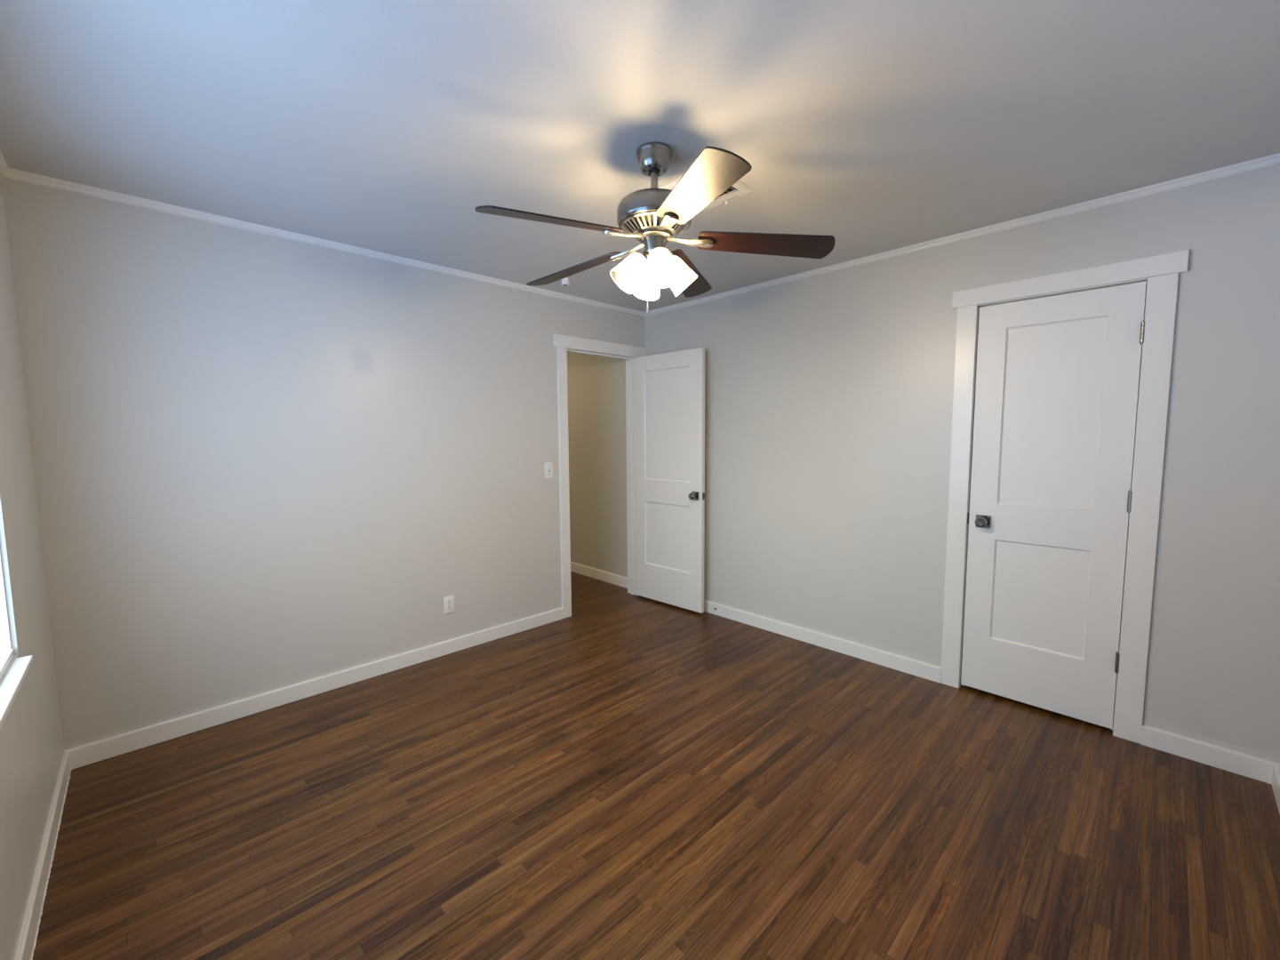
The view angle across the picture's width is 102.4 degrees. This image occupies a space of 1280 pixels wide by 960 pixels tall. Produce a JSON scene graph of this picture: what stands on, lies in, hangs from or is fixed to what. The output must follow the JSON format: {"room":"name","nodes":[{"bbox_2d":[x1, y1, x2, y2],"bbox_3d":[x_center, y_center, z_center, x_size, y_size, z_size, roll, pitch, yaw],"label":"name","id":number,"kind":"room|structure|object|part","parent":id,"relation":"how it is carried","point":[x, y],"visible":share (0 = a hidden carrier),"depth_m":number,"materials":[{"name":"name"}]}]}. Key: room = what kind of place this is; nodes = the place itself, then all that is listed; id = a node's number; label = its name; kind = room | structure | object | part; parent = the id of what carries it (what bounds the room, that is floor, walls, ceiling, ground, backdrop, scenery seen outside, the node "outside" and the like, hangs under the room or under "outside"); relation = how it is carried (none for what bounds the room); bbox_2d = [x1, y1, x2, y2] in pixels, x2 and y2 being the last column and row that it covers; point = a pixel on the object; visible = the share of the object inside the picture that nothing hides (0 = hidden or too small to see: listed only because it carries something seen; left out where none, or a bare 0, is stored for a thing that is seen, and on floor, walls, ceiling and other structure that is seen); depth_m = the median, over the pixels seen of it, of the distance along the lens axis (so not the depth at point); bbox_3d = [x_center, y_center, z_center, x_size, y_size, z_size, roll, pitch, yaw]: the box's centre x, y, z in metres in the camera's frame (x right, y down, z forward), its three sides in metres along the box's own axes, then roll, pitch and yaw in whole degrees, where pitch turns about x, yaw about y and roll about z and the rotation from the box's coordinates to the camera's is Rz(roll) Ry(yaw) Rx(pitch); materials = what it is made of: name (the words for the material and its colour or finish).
{"room":"empty bedroom","nodes":[
{"label":"empty bedroom","id":0,"kind":"room"},
{"bbox_2d":[0,173,63,959],"bbox_3d":[-1.209,0.126,0.725,0.120,2.444,3.691,-5,7,-44],"label":"wall","id":1,"kind":"structure","parent":0,"point":[32,746],"depth_m":1.72,"materials":[{"name":"paint"}]},
{"bbox_2d":[0,151,8,176],"bbox_3d":[-1.208,-1.083,0.712,0.021,0.033,3.571,-5,7,-44],"label":"crown molding","id":2,"kind":"structure","parent":1,"relation":"attached to","point":[4,167],"depth_m":1.94,"materials":[{"name":"paint"}]},
{"bbox_2d":[0,552,33,728],"bbox_3d":[-1.345,-0.056,0.907,0.105,1.344,1.750,-5,7,-44],"label":"window","id":3,"kind":"structure","parent":1,"relation":"in","point":[12,684],"depth_m":1.51,"materials":[{"name":"white plastic"}]},
{"bbox_3d":[-1.372,-0.065,0.904,0.064,1.325,1.715,-5,7,-44],"label":"frame","id":4,"kind":"part","parent":3,"relation":"part of","materials":[{"name":"white plastic"}]},
{"bbox_3d":[-1.307,0.604,0.972,0.045,0.018,1.715,-5,7,-44],"label":"sill","id":5,"kind":"part","parent":3,"relation":"part of","materials":[{"name":"paint"}]},
{"bbox_2d":[14,751,71,959],"bbox_3d":[-1.187,1.293,0.911,0.018,0.086,3.554,-5,7,-44],"label":"baseboard","id":6,"kind":"structure","parent":1,"relation":"attached to","point":[27,943],"depth_m":1.61,"materials":[{"name":"paint"}]},
{"bbox_2d":[1,176,644,750],"bbox_3d":[-1.244,-0.101,3.337,3.722,2.444,0.120,-5,7,-44],"label":"wall","id":7,"kind":"structure","parent":0,"point":[262,463],"depth_m":2.60,"materials":[{"name":"paint"}]},
{"bbox_2d":[64,607,563,769],"bbox_3d":[-1.516,1.108,3.072,2.568,0.086,0.017,-5,7,-44],"label":"baseboard","id":8,"kind":"structure","parent":7,"relation":"attached to","point":[105,748],"depth_m":2.70,"materials":[{"name":"paint"}]},
{"bbox_2d":[4,168,644,316],"bbox_3d":[-1.203,-1.297,3.182,3.482,0.033,0.021,-5,7,-44],"label":"crown molding","id":9,"kind":"structure","parent":7,"relation":"attached to","point":[12,173],"depth_m":2.55,"materials":[{"name":"paint"}]},
{"bbox_2d":[443,594,455,614],"bbox_3d":[-1.234,0.806,3.329,0.070,0.114,0.008,-5,7,-44],"label":"wall outlet","id":10,"kind":"object","parent":7,"relation":"attached to","point":[448,601],"visible":1,"depth_m":3.33,"materials":[{"name":"white plastic"}]},
{"bbox_2d":[544,462,552,478],"bbox_3d":[-0.670,-0.072,3.802,0.070,0.114,0.017,-5,7,-44],"label":"light switch","id":11,"kind":"object","parent":7,"relation":"attached to","point":[548,466],"visible":1,"depth_m":3.80,"materials":[{"name":"white plastic"}]},
{"bbox_2d":[553,333,646,618],"bbox_3d":[-0.324,-0.034,4.224,0.938,2.147,0.140,-5,7,-44],"label":"door frame","id":12,"kind":"structure","parent":7,"relation":"attached to","point":[564,344],"depth_m":3.97,"materials":[{"name":"paint"}]},
{"bbox_3d":[-0.574,0.041,3.905,0.080,2.056,0.017,-5,7,-44],"label":"casing","id":13,"kind":"part","parent":12,"relation":"part of","materials":[{"name":"paint"}]},
{"bbox_3d":[-0.289,-1.055,4.092,0.938,0.091,0.020,-5,7,-44],"label":"head casing","id":14,"kind":"part","parent":12,"relation":"part of","materials":[{"name":"paint"}]},
{"bbox_2d":[633,347,705,613],"bbox_3d":[0.225,0.005,4.165,0.731,2.028,0.160,4,7,43],"label":"door","id":15,"kind":"structure","parent":7,"relation":"in","point":[669,388],"depth_m":4.13,"materials":[{"name":"paint"}]},
{"bbox_3d":[0.405,0.124,3.935,0.055,0.055,0.056,4,7,43],"label":"knob","id":16,"kind":"part","parent":15,"relation":"part of","materials":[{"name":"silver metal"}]},
{"bbox_2d":[0,0,1279,311],"bbox_3d":[-0.881,-1.399,3.438,4.552,0.120,7.291,-5,7,-44],"label":"ceiling","id":17,"kind":"structure","parent":0,"point":[874,126],"depth_m":1.65,"materials":[{"name":"paint"}]},
{"bbox_2d":[560,277,569,286],"bbox_3d":[-0.497,-1.317,3.429,0.054,0.046,0.054,-5,7,-44],"label":"ceiling sensor","id":18,"kind":"object","parent":17,"relation":"attached to","point":[565,282],"visible":0.98,"depth_m":3.41,"materials":[{"name":"white plastic"}]},
{"bbox_2d":[475,141,835,311],"bbox_3d":[0.020,-0.924,1.931,1.268,0.577,1.251,-5,7,-44],"label":"ceiling fan","id":19,"kind":"object","parent":17,"relation":"hanging from","point":[654,217],"visible":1,"depth_m":1.86,"materials":[{"name":"brown wood"}]},
{"bbox_3d":[-0.289,-0.856,1.701,0.502,0.068,0.133,-4,6,-35],"label":"fan blade","id":20,"kind":"part","parent":19,"relation":"part of","materials":[{"name":"brown wood"}]},
{"bbox_3d":[-0.275,-0.885,2.175,0.502,0.068,0.133,3,6,35],"label":"fan blade","id":21,"kind":"part","parent":19,"relation":"part of","materials":[{"name":"brown wood"}]},
{"bbox_3d":[-0.040,-0.770,1.918,0.144,0.145,0.109,-3,5,-24],"label":"lamp shade","id":22,"kind":"part","parent":19,"relation":"part of","materials":[{"name":"white glass"}]},
{"bbox_2d":[640,249,647,261],"bbox_3d":[0.004,-0.825,1.918,0.053,0.076,0.047,-5,7,-44],"label":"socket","id":23,"kind":"object","parent":19,"relation":"attached to","point":[644,255],"depth_m":1.90,"materials":[{"name":"silver metal"}]},
{"bbox_3d":[0.037,-0.780,2.031,0.109,0.145,0.144,-3,5,-24],"label":"lamp shade","id":24,"kind":"part","parent":19,"relation":"part of","materials":[{"name":"white glass"}]},
{"bbox_3d":[0.028,-0.734,1.939,0.008,0.198,0.008,-5,7,-44],"label":"pull chain","id":25,"kind":"part","parent":19,"relation":"part of","materials":[{"name":"silver metal"}]},
{"bbox_3d":[0.077,-0.765,1.843,0.058,0.070,0.065,-5,7,-44],"label":"light bulb","id":26,"kind":"part","parent":19,"relation":"part of","materials":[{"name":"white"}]},
{"bbox_3d":[0.074,-0.764,1.842,0.109,0.145,0.144,-3,5,-24],"label":"lamp shade","id":27,"kind":"part","parent":19,"relation":"part of","materials":[{"name":"white glass"}]},
{"bbox_3d":[0.151,-0.775,1.955,0.144,0.145,0.109,-3,5,-24],"label":"lamp shade","id":28,"kind":"part","parent":19,"relation":"part of","materials":[{"name":"white glass"}]},
{"bbox_3d":[0.209,-0.915,2.308,0.133,0.068,0.502,1,5,20],"label":"fan blade","id":29,"kind":"part","parent":19,"relation":"part of","materials":[{"name":"brown wood"}]},
{"bbox_3d":[0.162,-0.856,1.530,0.133,0.068,0.502,-2,5,-17],"label":"fan blade","id":30,"kind":"part","parent":19,"relation":"part of","materials":[{"name":"brown wood"}]},
{"bbox_3d":[0.467,-0.876,1.912,0.502,0.068,0.133,0,5,1],"label":"fan blade","id":31,"kind":"part","parent":19,"relation":"part of","materials":[{"name":"brown wood"}]},
{"bbox_2d":[659,177,754,212],"bbox_3d":[0.275,-1.225,2.197,0.304,0.026,0.297,-5,7,-44],"label":"ceiling vent","id":32,"kind":"object","parent":17,"relation":"in","point":[739,188],"visible":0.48,"depth_m":2.20,"materials":[{"name":"white metal"}]},
{"bbox_2d":[32,571,1279,959],"bbox_3d":[-0.864,1.156,3.660,4.552,0.120,7.291,-5,7,-44],"label":"floor","id":33,"kind":"structure","parent":0,"point":[626,776],"depth_m":1.87,"materials":[{"name":"brown wood"}]},
{"bbox_2d":[567,163,1279,763],"bbox_3d":[0.114,-0.211,4.503,0.140,2.444,7.291,-5,7,-44],"label":"wall","id":34,"kind":"structure","parent":0,"point":[828,396],"depth_m":2.91,"materials":[{"name":"paint"}]},
{"bbox_2d":[570,561,627,588],"bbox_3d":[-1.226,0.858,5.878,0.015,0.095,3.380,-5,7,-44],"label":"baseboard","id":35,"kind":"structure","parent":34,"relation":"attached to","point":[596,573],"depth_m":5.01,"materials":[{"name":"paint"}]},
{"bbox_2d":[644,152,1279,316],"bbox_3d":[1.275,-1.308,3.113,0.021,0.033,3.571,-5,7,-44],"label":"crown molding","id":36,"kind":"structure","parent":34,"relation":"attached to","point":[1271,160],"depth_m":2.52,"materials":[{"name":"paint"}]},
{"bbox_2d":[704,600,1279,783],"bbox_3d":[1.297,1.068,3.313,0.020,0.086,3.554,-5,7,-44],"label":"baseboard","id":37,"kind":"structure","parent":34,"relation":"attached to","point":[1244,764],"depth_m":2.95,"materials":[{"name":"paint"}]},
{"bbox_2d":[960,281,1146,728],"bbox_3d":[1.975,0.136,2.520,0.098,2.028,0.627,-5,7,-44],"label":"door","id":38,"kind":"structure","parent":34,"relation":"in","point":[1058,377],"depth_m":2.51,"materials":[{"name":"paint"}]},
{"bbox_3d":[1.788,0.220,2.692,0.056,0.055,0.055,-5,7,-44],"label":"knob","id":39,"kind":"part","parent":38,"relation":"part of","materials":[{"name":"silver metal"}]},
{"bbox_2d":[940,249,1189,743],"bbox_3d":[2.016,0.093,2.564,0.141,2.149,0.860,-5,7,-44],"label":"door frame","id":40,"kind":"structure","parent":34,"relation":"attached to","point":[1160,272],"depth_m":2.32,"materials":[{"name":"paint"}]},
{"bbox_3d":[1.723,0.119,2.786,0.017,2.063,0.090,-5,7,-44],"label":"casing","id":41,"kind":"part","parent":40,"relation":"part of","materials":[{"name":"paint"}]},
{"bbox_3d":[1.966,-0.931,2.433,0.021,0.085,0.860,-5,7,-44],"label":"head casing","id":42,"kind":"part","parent":40,"relation":"part of","materials":[{"name":"paint"}]},
{"bbox_3d":[2.224,0.160,2.271,0.017,2.063,0.092,-5,7,-44],"label":"casing","id":43,"kind":"part","parent":40,"relation":"part of","materials":[{"name":"paint"}]},
{"bbox_3d":[1.327,0.111,0.697,3.482,2.444,0.120,-5,7,-44],"label":"wall","id":44,"kind":"structure","parent":0,"visible":0},
{"bbox_2d":[1271,764,1279,814],"bbox_3d":[1.284,1.282,0.845,3.450,0.086,0.017,-5,7,-44],"label":"baseboard","id":45,"kind":"structure","parent":44,"relation":"attached to","point":[1276,775],"depth_m":1.98,"materials":[{"name":"paint"}]}
]}

